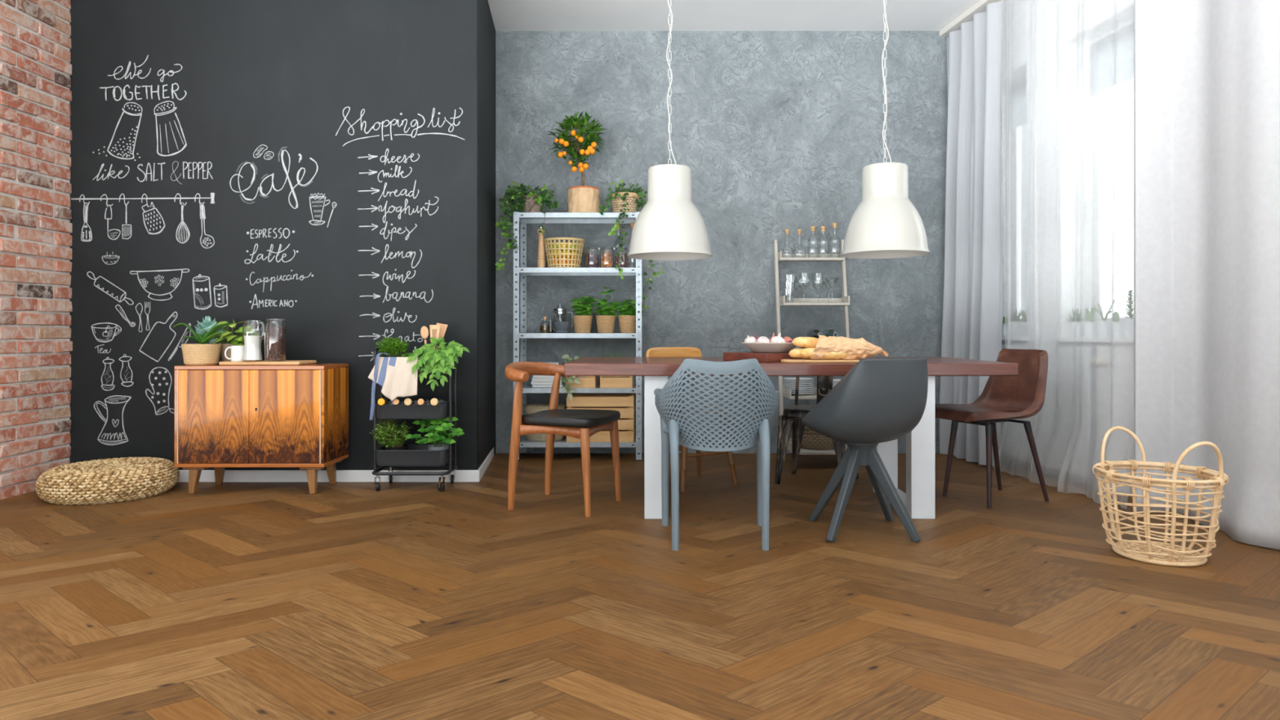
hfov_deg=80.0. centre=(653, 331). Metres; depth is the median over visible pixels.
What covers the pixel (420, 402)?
glass bottle
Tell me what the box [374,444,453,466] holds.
tray
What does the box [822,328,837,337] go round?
wine bottle
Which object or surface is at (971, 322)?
striped curtain
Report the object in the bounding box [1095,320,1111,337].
pot
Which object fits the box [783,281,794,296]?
tumbler
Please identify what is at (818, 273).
wine glass
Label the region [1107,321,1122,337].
pot
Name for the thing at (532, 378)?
book
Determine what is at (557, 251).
lemon
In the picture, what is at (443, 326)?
wooden spatula
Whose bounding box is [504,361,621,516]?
dining chair
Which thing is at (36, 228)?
wall
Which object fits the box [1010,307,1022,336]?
potted succulent
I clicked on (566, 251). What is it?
lemon
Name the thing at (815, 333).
wine bottle
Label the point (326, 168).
wall
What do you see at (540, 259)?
pepper mill
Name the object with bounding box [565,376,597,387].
wooden crate
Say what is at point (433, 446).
pot
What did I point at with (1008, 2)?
sheer curtain
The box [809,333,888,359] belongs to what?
paper bag
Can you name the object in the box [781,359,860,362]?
board
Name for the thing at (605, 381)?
wooden crate
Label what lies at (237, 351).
mug
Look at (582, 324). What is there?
basket pot
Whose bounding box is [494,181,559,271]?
trailing ivy
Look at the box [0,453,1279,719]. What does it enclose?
floor
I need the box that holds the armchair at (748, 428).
[653,358,779,550]
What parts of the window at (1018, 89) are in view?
sill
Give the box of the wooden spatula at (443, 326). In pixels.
[435,323,447,350]
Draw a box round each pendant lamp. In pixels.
[626,0,712,260]
[840,0,930,258]
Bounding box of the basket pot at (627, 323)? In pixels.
[618,315,635,333]
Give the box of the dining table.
[564,356,1017,519]
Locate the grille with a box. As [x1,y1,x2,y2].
[1001,344,1096,351]
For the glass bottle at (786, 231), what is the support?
on the ladder shelf at (844, 301)
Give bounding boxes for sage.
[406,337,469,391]
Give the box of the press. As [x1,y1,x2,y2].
[553,303,573,331]
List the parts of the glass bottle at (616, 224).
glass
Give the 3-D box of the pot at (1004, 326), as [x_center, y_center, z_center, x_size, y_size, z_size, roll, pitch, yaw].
[2.509,-0.013,5.424,0.077,0.086,0.077,0,0,0]
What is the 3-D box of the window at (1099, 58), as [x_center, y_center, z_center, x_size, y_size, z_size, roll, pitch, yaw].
[2.682,-0.870,4.412,0.270,1.860,0.767,0,0,-8]
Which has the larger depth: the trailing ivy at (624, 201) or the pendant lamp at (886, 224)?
the trailing ivy at (624, 201)
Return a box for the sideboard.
[174,363,348,493]
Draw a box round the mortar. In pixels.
[552,321,569,333]
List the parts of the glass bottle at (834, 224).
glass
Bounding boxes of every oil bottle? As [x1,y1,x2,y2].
[539,316,550,333]
[548,320,554,333]
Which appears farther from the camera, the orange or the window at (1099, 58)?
the orange
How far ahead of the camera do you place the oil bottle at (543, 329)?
5.40 m
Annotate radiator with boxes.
[1000,344,1116,491]
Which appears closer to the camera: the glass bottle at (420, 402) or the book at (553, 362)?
the glass bottle at (420, 402)
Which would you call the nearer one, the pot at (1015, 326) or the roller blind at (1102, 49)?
the roller blind at (1102, 49)
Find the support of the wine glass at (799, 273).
on the ladder shelf at (844, 301)
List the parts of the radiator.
panel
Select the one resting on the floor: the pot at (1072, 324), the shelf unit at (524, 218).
the shelf unit at (524, 218)
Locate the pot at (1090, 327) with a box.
[1082,321,1096,337]
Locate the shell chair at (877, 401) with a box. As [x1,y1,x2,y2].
[800,357,928,542]
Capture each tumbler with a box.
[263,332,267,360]
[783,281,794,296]
[783,288,794,302]
[784,274,795,288]
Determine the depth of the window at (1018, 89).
5.51 m
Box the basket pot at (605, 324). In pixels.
[595,315,615,333]
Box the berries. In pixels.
[585,253,598,267]
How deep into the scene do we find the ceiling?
5.37 m
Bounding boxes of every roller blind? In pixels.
[1010,79,1026,130]
[1089,22,1133,95]
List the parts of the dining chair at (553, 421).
leg, backrest, seat rail, seat rail, leg, seat, leg, seat rail, leg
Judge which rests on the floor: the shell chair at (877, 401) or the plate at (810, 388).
the shell chair at (877, 401)
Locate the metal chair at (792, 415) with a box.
[775,347,858,484]
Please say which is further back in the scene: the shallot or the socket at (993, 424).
the socket at (993, 424)
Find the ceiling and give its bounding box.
[487,0,1024,31]
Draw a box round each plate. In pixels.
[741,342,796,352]
[782,377,813,381]
[782,379,813,382]
[782,381,813,385]
[782,383,813,386]
[782,385,813,389]
[782,387,813,391]
[782,389,813,393]
[782,391,813,395]
[832,378,841,382]
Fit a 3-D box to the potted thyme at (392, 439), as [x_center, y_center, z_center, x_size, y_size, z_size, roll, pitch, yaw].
[-1.506,0.625,4.376,0.228,0.259,0.186,0,0,6]
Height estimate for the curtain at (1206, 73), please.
3.073 m
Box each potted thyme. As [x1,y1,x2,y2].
[369,418,411,450]
[375,337,408,356]
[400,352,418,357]
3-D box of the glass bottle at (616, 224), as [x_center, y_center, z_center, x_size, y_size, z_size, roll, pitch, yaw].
[-0.252,-0.617,5.550,0.076,0.333,0.076,0,0,0]
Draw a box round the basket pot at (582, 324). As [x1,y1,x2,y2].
[573,315,592,333]
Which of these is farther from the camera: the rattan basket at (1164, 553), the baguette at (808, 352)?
the baguette at (808, 352)
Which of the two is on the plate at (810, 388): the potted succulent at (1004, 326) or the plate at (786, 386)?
the plate at (786, 386)
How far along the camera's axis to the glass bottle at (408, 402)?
4.27 m
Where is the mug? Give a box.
[224,345,244,361]
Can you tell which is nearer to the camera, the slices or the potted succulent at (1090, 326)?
the potted succulent at (1090, 326)
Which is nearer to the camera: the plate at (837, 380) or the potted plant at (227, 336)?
the potted plant at (227, 336)
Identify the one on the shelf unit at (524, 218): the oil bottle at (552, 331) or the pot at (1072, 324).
the oil bottle at (552, 331)
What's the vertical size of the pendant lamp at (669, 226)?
1.815 m
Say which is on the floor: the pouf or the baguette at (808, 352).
the pouf
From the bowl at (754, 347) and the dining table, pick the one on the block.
the bowl at (754, 347)
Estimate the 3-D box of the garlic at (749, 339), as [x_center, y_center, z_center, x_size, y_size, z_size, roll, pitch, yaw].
[0.503,0.050,3.940,0.064,0.064,0.064,0,0,0]
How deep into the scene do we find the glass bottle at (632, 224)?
5.49 m
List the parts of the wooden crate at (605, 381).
board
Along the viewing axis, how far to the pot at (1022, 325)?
5.18 m
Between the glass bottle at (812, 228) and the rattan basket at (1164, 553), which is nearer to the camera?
the rattan basket at (1164, 553)
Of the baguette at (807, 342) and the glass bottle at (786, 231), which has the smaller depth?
the baguette at (807, 342)
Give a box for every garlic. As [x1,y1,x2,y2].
[744,335,756,347]
[756,336,769,342]
[770,333,785,342]
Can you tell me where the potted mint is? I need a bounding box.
[404,417,464,450]
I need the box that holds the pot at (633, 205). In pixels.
[612,197,638,212]
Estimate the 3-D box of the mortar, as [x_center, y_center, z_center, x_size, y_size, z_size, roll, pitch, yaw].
[-0.651,-0.030,5.380,0.120,0.080,0.120,0,0,0]
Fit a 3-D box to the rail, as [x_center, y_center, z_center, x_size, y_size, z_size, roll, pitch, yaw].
[2.647,-2.207,2.387,0.130,0.044,6.606,0,0,-8]
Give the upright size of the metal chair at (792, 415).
0.809 m
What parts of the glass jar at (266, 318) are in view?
lid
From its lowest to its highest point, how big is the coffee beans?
0.194 m
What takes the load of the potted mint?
on the trolley
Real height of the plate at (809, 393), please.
0.018 m
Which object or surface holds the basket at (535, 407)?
on the shelf unit at (524, 218)
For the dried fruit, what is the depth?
5.38 m
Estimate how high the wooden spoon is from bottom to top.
0.254 m
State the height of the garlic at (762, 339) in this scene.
0.066 m
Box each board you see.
[218,360,316,364]
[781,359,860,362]
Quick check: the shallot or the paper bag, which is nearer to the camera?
the paper bag
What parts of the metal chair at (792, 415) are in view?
leg, leg, seat, frame, leg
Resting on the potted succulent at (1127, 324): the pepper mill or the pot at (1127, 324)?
the pot at (1127, 324)
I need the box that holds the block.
[723,351,804,362]
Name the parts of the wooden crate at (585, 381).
board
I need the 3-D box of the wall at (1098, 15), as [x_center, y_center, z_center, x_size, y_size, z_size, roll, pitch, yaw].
[3.009,-0.655,2.410,0.250,3.150,7.350,0,0,-8]
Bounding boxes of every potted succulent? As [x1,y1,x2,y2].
[1001,315,1007,336]
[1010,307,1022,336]
[1018,311,1026,336]
[1066,307,1086,336]
[1082,307,1096,337]
[1090,299,1117,337]
[1107,311,1122,337]
[1120,289,1133,337]
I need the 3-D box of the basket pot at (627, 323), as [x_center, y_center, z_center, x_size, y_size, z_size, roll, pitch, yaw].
[-0.178,-0.052,5.420,0.142,0.124,0.142,0,0,0]
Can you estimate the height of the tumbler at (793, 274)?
0.100 m
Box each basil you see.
[569,296,596,333]
[592,285,621,333]
[615,299,643,333]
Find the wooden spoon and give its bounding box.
[420,325,428,343]
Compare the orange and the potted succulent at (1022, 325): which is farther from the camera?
the orange
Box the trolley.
[368,347,457,491]
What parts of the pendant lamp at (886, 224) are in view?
chain, lamp shade, cord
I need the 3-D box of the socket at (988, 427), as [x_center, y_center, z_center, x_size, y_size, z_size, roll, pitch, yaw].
[1.736,0.505,3.939,0.039,0.059,0.039,0,0,-23]
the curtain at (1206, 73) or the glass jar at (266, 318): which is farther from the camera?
the glass jar at (266, 318)
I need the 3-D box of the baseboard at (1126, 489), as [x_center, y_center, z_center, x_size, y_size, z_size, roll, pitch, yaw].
[2.896,0.863,2.268,0.016,0.075,6.900,0,0,-8]
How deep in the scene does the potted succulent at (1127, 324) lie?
4.25 m
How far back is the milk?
4.25 m
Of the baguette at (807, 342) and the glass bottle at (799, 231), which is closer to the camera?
the baguette at (807, 342)
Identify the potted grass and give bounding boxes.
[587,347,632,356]
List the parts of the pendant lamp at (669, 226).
lamp shade, chain, cord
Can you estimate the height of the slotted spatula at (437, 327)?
0.260 m
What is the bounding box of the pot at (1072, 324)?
[1068,321,1083,336]
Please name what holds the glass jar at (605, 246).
on the shelf unit at (524, 218)
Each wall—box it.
[0,0,72,499]
[70,0,495,470]
[495,31,1026,453]
[1000,0,1133,479]
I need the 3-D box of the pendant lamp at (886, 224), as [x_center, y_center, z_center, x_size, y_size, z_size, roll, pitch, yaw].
[1.278,-1.327,4.200,0.472,1.805,0.472,0,0,0]
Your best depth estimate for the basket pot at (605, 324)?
5.37 m
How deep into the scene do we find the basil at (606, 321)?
5.38 m
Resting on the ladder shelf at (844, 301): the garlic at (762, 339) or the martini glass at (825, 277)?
the martini glass at (825, 277)
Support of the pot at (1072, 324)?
on the potted succulent at (1072, 323)
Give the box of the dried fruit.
[614,253,629,267]
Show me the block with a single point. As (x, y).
(732, 356)
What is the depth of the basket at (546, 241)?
5.33 m
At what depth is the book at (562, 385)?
5.37 m
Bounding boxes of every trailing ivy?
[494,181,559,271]
[599,178,663,316]
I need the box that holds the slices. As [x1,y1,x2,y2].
[600,251,613,267]
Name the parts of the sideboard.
leg, door, leg, door, leg, leg, panel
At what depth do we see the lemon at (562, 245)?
5.34 m
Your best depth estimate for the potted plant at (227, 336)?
4.40 m
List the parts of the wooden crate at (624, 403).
panel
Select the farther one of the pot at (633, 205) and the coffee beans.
the pot at (633, 205)
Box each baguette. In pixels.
[788,348,810,359]
[791,337,817,347]
[800,347,856,359]
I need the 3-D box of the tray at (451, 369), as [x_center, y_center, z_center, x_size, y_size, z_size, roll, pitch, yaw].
[-1.372,0.191,4.405,0.416,0.082,0.240,0,0,0]
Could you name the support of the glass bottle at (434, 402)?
on the trolley
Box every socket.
[951,420,958,430]
[985,423,992,435]
[989,422,995,427]
[1022,421,1032,433]
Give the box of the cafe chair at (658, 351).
[645,346,737,492]
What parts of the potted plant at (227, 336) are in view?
pot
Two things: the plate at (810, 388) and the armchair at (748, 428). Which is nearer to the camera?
the armchair at (748, 428)
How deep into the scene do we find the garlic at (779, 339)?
3.87 m
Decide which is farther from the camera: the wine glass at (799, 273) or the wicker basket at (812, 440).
the wine glass at (799, 273)
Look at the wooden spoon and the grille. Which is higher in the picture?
the wooden spoon
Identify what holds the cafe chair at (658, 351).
on the floor
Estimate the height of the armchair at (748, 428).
0.790 m
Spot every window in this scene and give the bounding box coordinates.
[1001,76,1028,340]
[1051,18,1133,342]
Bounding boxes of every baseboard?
[177,447,493,481]
[1000,455,1132,493]
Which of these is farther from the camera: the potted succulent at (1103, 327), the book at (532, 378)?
the book at (532, 378)
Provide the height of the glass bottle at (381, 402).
0.091 m
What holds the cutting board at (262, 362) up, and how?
on the sideboard
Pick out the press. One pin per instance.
(559, 308)
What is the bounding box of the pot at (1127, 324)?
[1120,318,1133,337]
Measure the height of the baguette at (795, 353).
0.056 m
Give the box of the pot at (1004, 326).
[1001,324,1007,336]
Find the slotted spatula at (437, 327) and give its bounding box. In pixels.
[429,324,440,346]
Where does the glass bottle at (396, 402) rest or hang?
on the trolley
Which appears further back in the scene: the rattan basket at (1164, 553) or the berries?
the berries
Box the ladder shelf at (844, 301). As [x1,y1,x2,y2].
[773,239,849,461]
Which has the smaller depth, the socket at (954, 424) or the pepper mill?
the socket at (954, 424)
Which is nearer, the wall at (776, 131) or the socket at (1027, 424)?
the socket at (1027, 424)
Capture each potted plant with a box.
[173,315,230,365]
[213,318,258,361]
[560,354,582,400]
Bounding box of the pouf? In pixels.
[35,457,179,505]
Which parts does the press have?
chrome frame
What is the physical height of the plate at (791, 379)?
0.018 m
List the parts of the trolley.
frame, apron, frame, frame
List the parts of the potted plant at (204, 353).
woven pot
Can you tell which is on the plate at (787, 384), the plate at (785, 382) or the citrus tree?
the plate at (785, 382)
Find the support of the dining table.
on the floor
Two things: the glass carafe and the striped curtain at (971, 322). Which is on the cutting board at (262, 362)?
the glass carafe
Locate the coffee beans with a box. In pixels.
[265,326,285,360]
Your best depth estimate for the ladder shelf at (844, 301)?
5.49 m
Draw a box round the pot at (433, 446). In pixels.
[427,444,448,450]
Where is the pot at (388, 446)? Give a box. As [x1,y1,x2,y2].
[385,444,408,450]
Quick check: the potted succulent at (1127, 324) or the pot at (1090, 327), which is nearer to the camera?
the potted succulent at (1127, 324)
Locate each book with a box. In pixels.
[531,376,564,381]
[531,381,564,384]
[531,382,565,387]
[533,375,563,377]
[537,361,560,364]
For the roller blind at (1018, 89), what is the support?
attached to the window at (1018, 89)
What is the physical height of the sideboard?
0.715 m
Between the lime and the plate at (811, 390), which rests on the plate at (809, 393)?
the plate at (811, 390)
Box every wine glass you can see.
[798,273,809,302]
[812,272,823,302]
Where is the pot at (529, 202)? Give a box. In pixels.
[523,195,542,212]
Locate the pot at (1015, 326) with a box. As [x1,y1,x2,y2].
[1010,321,1022,336]
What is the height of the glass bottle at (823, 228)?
0.234 m
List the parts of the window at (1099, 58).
handle, sill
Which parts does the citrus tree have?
crown, pot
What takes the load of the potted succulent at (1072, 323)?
on the window at (1099, 58)
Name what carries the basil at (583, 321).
on the shelf unit at (524, 218)
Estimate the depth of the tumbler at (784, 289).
5.43 m
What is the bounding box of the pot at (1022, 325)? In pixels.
[1018,322,1026,336]
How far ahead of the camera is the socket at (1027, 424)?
4.03 m
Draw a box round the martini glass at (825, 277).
[824,277,839,302]
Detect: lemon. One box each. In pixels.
[553,249,563,257]
[557,241,568,248]
[564,249,571,257]
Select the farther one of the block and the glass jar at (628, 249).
the glass jar at (628, 249)
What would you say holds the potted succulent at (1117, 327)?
on the window at (1099, 58)
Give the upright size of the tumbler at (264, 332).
0.162 m
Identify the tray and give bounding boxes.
[374,356,453,373]
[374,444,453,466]
[375,400,453,418]
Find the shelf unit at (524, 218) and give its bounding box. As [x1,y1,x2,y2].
[513,212,642,461]
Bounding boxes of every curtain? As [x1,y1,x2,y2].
[939,0,1001,466]
[992,0,1131,506]
[1133,0,1279,550]
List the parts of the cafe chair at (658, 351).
backrest, leg, leg, seat, leg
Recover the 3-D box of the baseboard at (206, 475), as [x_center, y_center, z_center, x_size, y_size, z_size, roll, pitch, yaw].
[-2.265,0.865,5.108,2.449,0.070,1.084,0,0,0]
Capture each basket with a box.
[524,403,564,440]
[543,237,585,267]
[800,427,834,449]
[1092,426,1229,566]
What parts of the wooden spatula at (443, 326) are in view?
blade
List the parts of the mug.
handle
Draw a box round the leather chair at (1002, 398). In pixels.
[935,348,1048,508]
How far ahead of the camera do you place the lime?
5.36 m
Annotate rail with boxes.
[939,0,1006,36]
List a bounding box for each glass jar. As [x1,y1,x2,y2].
[265,318,285,361]
[585,246,599,267]
[600,246,614,267]
[614,246,629,267]
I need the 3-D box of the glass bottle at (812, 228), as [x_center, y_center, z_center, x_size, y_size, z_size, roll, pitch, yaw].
[1.167,-0.653,5.565,0.072,0.234,0.072,0,0,0]
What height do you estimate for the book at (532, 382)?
0.020 m
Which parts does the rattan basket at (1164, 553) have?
handle, handle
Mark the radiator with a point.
(1093, 374)
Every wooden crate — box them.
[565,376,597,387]
[566,392,634,441]
[600,376,633,387]
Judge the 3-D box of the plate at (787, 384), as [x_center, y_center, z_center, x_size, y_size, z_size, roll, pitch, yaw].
[1.004,0.370,5.264,0.210,0.018,0.210,0,0,0]
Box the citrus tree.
[547,111,607,212]
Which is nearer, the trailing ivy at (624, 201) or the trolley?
the trolley
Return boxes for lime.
[566,242,576,248]
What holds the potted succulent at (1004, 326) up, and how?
on the window at (1018, 89)
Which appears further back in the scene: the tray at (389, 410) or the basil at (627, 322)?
the basil at (627, 322)
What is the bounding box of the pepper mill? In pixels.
[537,226,545,267]
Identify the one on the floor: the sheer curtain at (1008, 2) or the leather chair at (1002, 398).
the leather chair at (1002, 398)
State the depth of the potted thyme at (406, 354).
4.35 m
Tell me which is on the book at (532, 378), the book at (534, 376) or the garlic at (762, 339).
the book at (534, 376)
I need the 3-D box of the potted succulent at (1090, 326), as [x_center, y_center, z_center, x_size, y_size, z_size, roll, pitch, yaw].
[2.627,-0.059,4.583,0.082,0.178,0.082,0,0,0]
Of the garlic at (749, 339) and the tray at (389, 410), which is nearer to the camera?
the garlic at (749, 339)
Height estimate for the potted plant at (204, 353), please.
0.278 m
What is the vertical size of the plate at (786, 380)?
0.018 m
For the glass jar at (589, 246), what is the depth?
5.41 m
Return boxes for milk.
[243,335,262,360]
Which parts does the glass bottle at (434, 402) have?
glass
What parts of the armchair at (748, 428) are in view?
leg, leg, lattice seat, leg, leg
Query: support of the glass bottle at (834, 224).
on the ladder shelf at (844, 301)
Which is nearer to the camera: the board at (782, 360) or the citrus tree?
the board at (782, 360)
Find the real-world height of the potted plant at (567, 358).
0.315 m
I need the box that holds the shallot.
[783,336,793,342]
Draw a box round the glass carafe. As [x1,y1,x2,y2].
[242,320,265,361]
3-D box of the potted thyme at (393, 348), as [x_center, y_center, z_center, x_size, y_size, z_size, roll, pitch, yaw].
[-1.507,0.128,4.399,0.196,0.200,0.164,0,0,0]
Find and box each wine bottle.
[806,328,822,338]
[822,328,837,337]
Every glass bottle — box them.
[377,397,393,405]
[392,397,413,404]
[404,397,424,405]
[417,397,431,404]
[430,397,448,405]
[613,224,623,266]
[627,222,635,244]
[781,229,793,251]
[793,229,805,257]
[808,226,817,257]
[817,226,828,257]
[829,222,839,257]
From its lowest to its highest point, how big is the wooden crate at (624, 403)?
0.325 m

